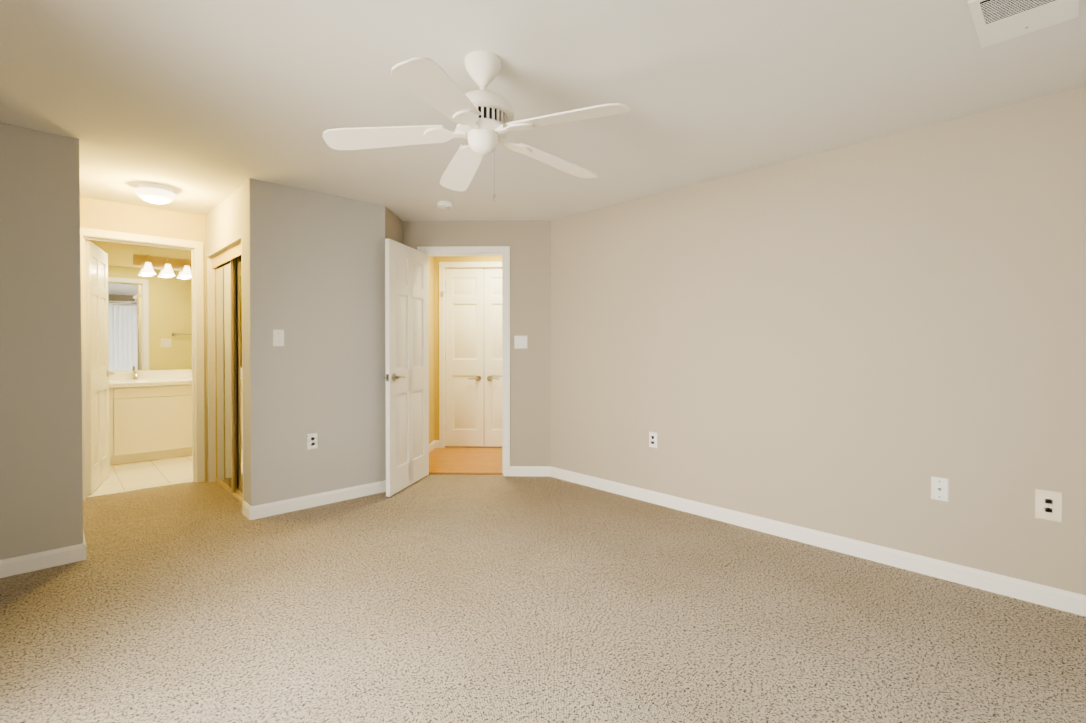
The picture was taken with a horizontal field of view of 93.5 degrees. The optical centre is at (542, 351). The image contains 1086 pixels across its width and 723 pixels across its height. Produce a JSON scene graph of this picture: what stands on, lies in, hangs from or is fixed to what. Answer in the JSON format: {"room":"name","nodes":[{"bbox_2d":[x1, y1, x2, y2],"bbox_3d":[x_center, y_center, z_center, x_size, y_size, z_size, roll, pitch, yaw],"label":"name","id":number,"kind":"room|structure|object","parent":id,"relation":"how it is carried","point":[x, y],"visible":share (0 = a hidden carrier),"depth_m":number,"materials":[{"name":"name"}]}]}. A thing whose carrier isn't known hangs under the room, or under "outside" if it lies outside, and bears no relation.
{"room":"empty bedroom","nodes":[
{"label":"empty bedroom","id":0,"kind":"room"},
{"bbox_2d":[0,123,82,559],"bbox_3d":[-3.437,-0.009,3.002,1.026,2.330,1.469,-1,1,-44],"label":"wall block","id":1,"kind":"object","parent":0,"point":[41,497],"visible":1,"depth_m":2.71,"materials":[{"name":"grey paint"}]},
{"bbox_2d":[0,544,82,577],"bbox_3d":[-2.880,1.116,2.521,0.906,0.090,0.013,-1,1,-44],"label":"baseboard","id":2,"kind":"structure","parent":1,"relation":"attached to","point":[37,561],"depth_m":2.71,"materials":[{"name":"white"}]},
{"bbox_2d":[83,531,85,559],"bbox_3d":[-3.059,1.108,3.369,0.013,0.090,1.483,-1,1,-44],"label":"baseboard","id":3,"kind":"structure","parent":1,"relation":"attached to","point":[84,550],"depth_m":2.84,"materials":[{"name":"white"}]},
{"bbox_2d":[85,239,190,370],"bbox_3d":[-4.200,-0.038,5.897,2.300,2.330,0.120,-1,1,-44],"label":"wall","id":4,"kind":"structure","parent":0,"point":[120,254],"depth_m":5.55,"materials":[{"name":"yellow paint"}]},
{"bbox_2d":[108,265,191,370],"bbox_3d":[-4.156,-0.358,5.847,2.200,1.120,0.006,-1,1,-44],"label":"bathroom mirror","id":5,"kind":"object","parent":4,"relation":"attached to","point":[149,321],"visible":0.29,"depth_m":5.64,"materials":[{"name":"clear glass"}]},
{"bbox_2d":[109,370,191,381],"bbox_3d":[-4.147,0.257,5.845,2.288,0.101,0.020,-1,1,-44],"label":"backsplash","id":6,"kind":"structure","parent":4,"relation":"attached to","point":[119,376],"depth_m":5.64,"materials":[{"name":"beige stone"}]},
{"bbox_2d":[133,254,190,276],"bbox_3d":[-4.118,-0.955,5.755,0.766,0.213,0.183,-1,1,-44],"label":"sconce","id":7,"kind":"object","parent":4,"relation":"attached to","point":[147,262],"visible":0.65,"depth_m":5.67,"materials":[{"name":"gold metal"}]},
{"bbox_2d":[88,455,192,495],"bbox_3d":[-3.590,1.161,5.275,2.540,0.064,1.880,-1,1,-44],"label":"floor","id":8,"kind":"structure","parent":0,"point":[135,475],"depth_m":4.71,"materials":[{"name":"white tile"}]},
{"bbox_2d":[109,386,192,464],"bbox_3d":[-3.965,0.736,5.661,2.288,0.775,0.544,-1,1,-44],"label":"bathroom vanity","id":9,"kind":"object","parent":8,"relation":"on","point":[150,414],"depth_m":5.23,"materials":[{"name":"beige wood"}]},
{"bbox_2d":[109,378,191,389],"bbox_3d":[-3.957,0.327,5.648,2.288,0.043,0.569,-1,1,-44],"label":"countertop","id":10,"kind":"structure","parent":9,"relation":"on","point":[128,381],"depth_m":5.33,"materials":[{"name":"beige stone"}]},
{"bbox_2d":[80,197,206,480],"bbox_3d":[-2.929,-0.025,4.594,2.514,2.330,0.120,-1,1,-44],"label":"wall","id":11,"kind":"structure","parent":0,"point":[114,216],"depth_m":4.21,"materials":[{"name":"beige paint"}]},
{"bbox_2d":[85,240,114,494],"bbox_3d":[-3.779,0.125,4.330,0.139,2.012,0.723,0,1,-31],"label":"bathroom door","id":12,"kind":"structure","parent":11,"relation":"in","point":[98,373],"depth_m":4.25,"materials":[{"name":"white wood"}]},
{"bbox_2d":[86,480,194,498],"bbox_3d":[-3.316,1.140,4.234,0.713,0.008,0.040,-1,1,-44],"label":"trim","id":13,"kind":"structure","parent":11,"relation":"attached to","point":[119,492],"depth_m":4.20,"materials":[{"name":"white wood"}]},
{"bbox_2d":[80,227,204,500],"bbox_3d":[-3.316,0.096,4.223,0.841,2.096,0.152,-1,1,-44],"label":"door frame","id":14,"kind":"structure","parent":11,"relation":"attached to","point":[195,248],"depth_m":4.42,"materials":[{"name":"white wood"}]},
{"bbox_2d":[205,178,268,505],"bbox_3d":[-2.438,-0.019,4.023,0.110,2.330,1.386,-1,1,-44],"label":"wall","id":15,"kind":"structure","parent":0,"point":[235,216],"depth_m":3.54,"materials":[{"name":"grey paint"}]},
{"bbox_2d":[207,238,242,503],"bbox_3d":[-2.491,0.165,4.080,0.109,1.960,1.130,-1,1,-44],"label":"mirrored closet doors","id":16,"kind":"structure","parent":15,"relation":"in","point":[225,376],"depth_m":4.21,"materials":[{"name":"beige metal"}]},
{"bbox_2d":[242,501,251,519],"bbox_3d":[-2.058,1.106,3.551,0.013,0.090,0.188,-1,1,-44],"label":"baseboard","id":17,"kind":"structure","parent":15,"relation":"attached to","point":[246,509],"depth_m":3.54,"materials":[{"name":"white"}]},
{"bbox_2d":[267,182,385,502],"bbox_3d":[-1.641,-0.018,3.905,0.876,2.330,0.110,-1,1,-44],"label":"wall","id":18,"kind":"structure","parent":0,"point":[326,314],"depth_m":3.83,"materials":[{"name":"grey paint"}]},
{"bbox_2d":[273,329,283,345],"bbox_3d":[-1.863,-0.096,3.602,0.072,0.117,0.017,-1,1,-44],"label":"light switch","id":19,"kind":"object","parent":18,"relation":"attached to","point":[278,337],"visible":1,"depth_m":3.60,"materials":[{"name":"white plastic"}]},
{"bbox_2d":[307,433,317,449],"bbox_3d":[-1.701,0.664,3.771,0.072,0.117,0.008,-1,1,-44],"label":"outlet","id":20,"kind":"object","parent":18,"relation":"attached to","point":[312,439],"visible":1,"depth_m":3.77,"materials":[{"name":"white plastic"}]},
{"bbox_2d":[252,480,385,519],"bbox_3d":[-1.637,1.103,3.834,0.986,0.090,0.013,-1,1,-44],"label":"baseboard","id":21,"kind":"structure","parent":18,"relation":"attached to","point":[289,505],"depth_m":3.78,"materials":[{"name":"white wood"}]},
{"bbox_2d":[385,207,433,443],"bbox_3d":[-1.339,-0.030,5.120,0.134,2.330,1.890,0,1,1],"label":"wall","id":22,"kind":"structure","parent":0,"point":[431,344],"depth_m":5.78,"materials":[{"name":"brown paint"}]},
{"bbox_2d":[429,440,434,452],"bbox_3d":[-1.275,1.087,5.383,0.013,0.090,1.144,0,1,1],"label":"baseboard","id":23,"kind":"structure","parent":22,"relation":"attached to","point":[431,446],"depth_m":5.79,"materials":[{"name":"white wood"}]},
{"bbox_2d":[429,446,501,472],"bbox_3d":[0.023,1.158,5.578,2.840,0.064,1.704,0,1,1],"label":"floor","id":24,"kind":"structure","parent":0,"point":[457,459],"depth_m":5.33,"materials":[{"name":"brown wood"}]},
{"bbox_2d":[434,256,501,439],"bbox_3d":[0.031,-0.039,5.978,2.600,2.330,0.120,0,1,1],"label":"wall","id":25,"kind":"structure","parent":0,"point":[437,259],"depth_m":5.94,"materials":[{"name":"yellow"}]},
{"bbox_2d":[435,440,438,447],"bbox_3d":[-1.238,1.081,5.948,0.064,0.090,0.013,0,1,1],"label":"baseboard","id":26,"kind":"structure","parent":25,"relation":"attached to","point":[436,443],"depth_m":5.94,"materials":[{"name":"white wood"}]},
{"bbox_2d":[445,268,483,446],"bbox_3d":[-0.920,0.071,5.985,0.458,2.085,0.139,0,1,1],"label":"closet door","id":27,"kind":"structure","parent":25,"relation":"in","point":[464,360],"depth_m":5.97,"materials":[{"name":"white wood"}]},
{"bbox_2d":[439,262,501,447],"bbox_3d":[-0.689,0.044,5.986,1.032,2.164,0.139,0,1,1],"label":"trim","id":28,"kind":"structure","parent":25,"relation":"attached to","point":[443,266],"depth_m":5.93,"materials":[{"name":"white wood"}]},
{"bbox_2d":[484,268,501,446],"bbox_3d":[-0.463,0.071,5.976,0.448,2.085,0.139,0,1,1],"label":"closet door","id":29,"kind":"structure","parent":25,"relation":"in","point":[492,357],"depth_m":5.96,"materials":[{"name":"white wood"}]},
{"bbox_2d":[403,221,550,465],"bbox_3d":[-0.607,-0.026,4.726,1.566,2.330,0.120,0,1,1],"label":"wall","id":30,"kind":"structure","parent":0,"point":[528,243],"depth_m":4.66,"materials":[{"name":"beige paint"}]},
{"bbox_2d":[384,239,428,496],"bbox_3d":[-1.137,0.125,4.329,0.139,2.012,0.728,0,1,12],"label":"bedroom door","id":31,"kind":"structure","parent":30,"relation":"in","point":[407,349],"depth_m":4.26,"materials":[{"name":"white wood"}]},
{"bbox_2d":[417,246,509,475],"bbox_3d":[-0.723,0.091,4.730,0.846,2.096,0.152,0,1,1],"label":"door frame","id":32,"kind":"structure","parent":30,"relation":"attached to","point":[503,252],"depth_m":4.65,"materials":[{"name":"white wood"}]},
{"bbox_2d":[429,472,502,474],"bbox_3d":[-0.723,1.134,4.740,0.718,0.009,0.040,0,1,1],"label":"trim","id":33,"kind":"structure","parent":30,"relation":"attached to","point":[451,473],"depth_m":4.72,"materials":[{"name":"brown wood"}]},
{"bbox_2d":[514,336,526,348],"bbox_3d":[-0.201,-0.085,4.656,0.085,0.118,0.085,-1,1,-44],"label":"light switch","id":34,"kind":"object","parent":30,"relation":"attached to","point":[520,342],"visible":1,"depth_m":4.65,"materials":[{"name":"white plastic"}]},
{"bbox_2d":[510,466,549,475],"bbox_3d":[-0.116,1.094,4.662,0.370,0.090,0.013,0,1,1],"label":"baseboard","id":35,"kind":"structure","parent":30,"relation":"attached to","point":[529,470],"depth_m":4.66,"materials":[{"name":"white wood"}]},
{"bbox_2d":[0,474,1085,722],"bbox_3d":[-0.483,1.189,2.741,4.905,0.060,6.080,-1,1,-44],"label":"floor carpet","id":36,"kind":"object","parent":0,"point":[438,598],"visible":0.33,"depth_m":2.19,"materials":[{"name":"beige carpet"}]},
{"bbox_2d":[0,0,1085,220],"bbox_3d":[-0.727,-1.237,4.278,7.720,0.100,9.670,-1,1,-44],"label":"ceiling","id":37,"kind":"structure","parent":0,"point":[202,107],"depth_m":2.23,"materials":[{"name":"white paint"}]},
{"bbox_2d":[135,183,175,203],"bbox_3d":[-2.790,-1.125,3.676,0.236,0.111,0.236,-1,1,-44],"label":"ceiling light","id":38,"kind":"object","parent":37,"relation":"attached to","point":[155,193],"visible":1,"depth_m":3.61,"materials":[{"name":"white glass"}]},
{"bbox_2d":[437,201,452,208],"bbox_3d":[-0.783,-1.163,4.068,0.128,0.044,0.128,-1,1,-44],"label":"smoke detector","id":39,"kind":"object","parent":37,"relation":"attached to","point":[444,205],"visible":1,"depth_m":4.03,"materials":[{"name":"white plastic"}]},
{"bbox_2d":[323,51,629,201],"bbox_3d":[-0.205,-0.884,2.068,1.160,0.561,1.188,-1,1,-44],"label":"ceiling fan","id":40,"kind":"object","parent":37,"relation":"hanging from","point":[482,117],"visible":1,"depth_m":1.98,"materials":[{"name":"white"}]},
{"bbox_2d":[968,0,1078,47],"bbox_3d":[1.628,-1.153,1.726,0.365,0.015,0.255,-1,1,-44],"label":"ceiling vent","id":41,"kind":"object","parent":37,"relation":"in","point":[996,21],"visible":1,"depth_m":1.75,"materials":[{"name":"white metal"}]},
{"bbox_2d":[551,86,1085,594],"bbox_3d":[1.457,-0.012,3.297,0.120,2.330,4.210,-1,1,-44],"label":"wall","id":42,"kind":"structure","parent":0,"point":[863,340],"depth_m":2.86,"materials":[{"name":"beige paint"}]},
{"bbox_2d":[649,432,656,447],"bbox_3d":[0.832,0.669,3.861,0.008,0.117,0.072,-1,1,-44],"label":"outlet","id":43,"kind":"object","parent":42,"relation":"attached to","point":[652,439],"visible":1,"depth_m":3.86,"materials":[{"name":"white plastic"}]},
{"bbox_2d":[550,466,1085,616],"bbox_3d":[1.425,1.109,3.246,0.013,0.090,3.924,-1,1,-44],"label":"baseboard","id":44,"kind":"structure","parent":42,"relation":"attached to","point":[1055,598],"depth_m":2.85,"materials":[{"name":"white"}]},
{"bbox_2d":[931,476,948,501],"bbox_3d":[2.028,0.705,2.611,0.018,0.117,0.072,-1,1,-44],"label":"outlet plate","id":45,"kind":"object","parent":42,"relation":"attached to","point":[940,489],"visible":1,"depth_m":2.61,"materials":[{"name":"white plastic"}]},
{"bbox_2d":[1035,489,1062,522],"bbox_3d":[2.307,0.703,2.328,0.008,0.135,0.090,-1,1,-44],"label":"outlet","id":46,"kind":"object","parent":42,"relation":"attached to","point":[1048,505],"visible":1,"depth_m":2.33,"materials":[{"name":"beige plastic"}]}
]}

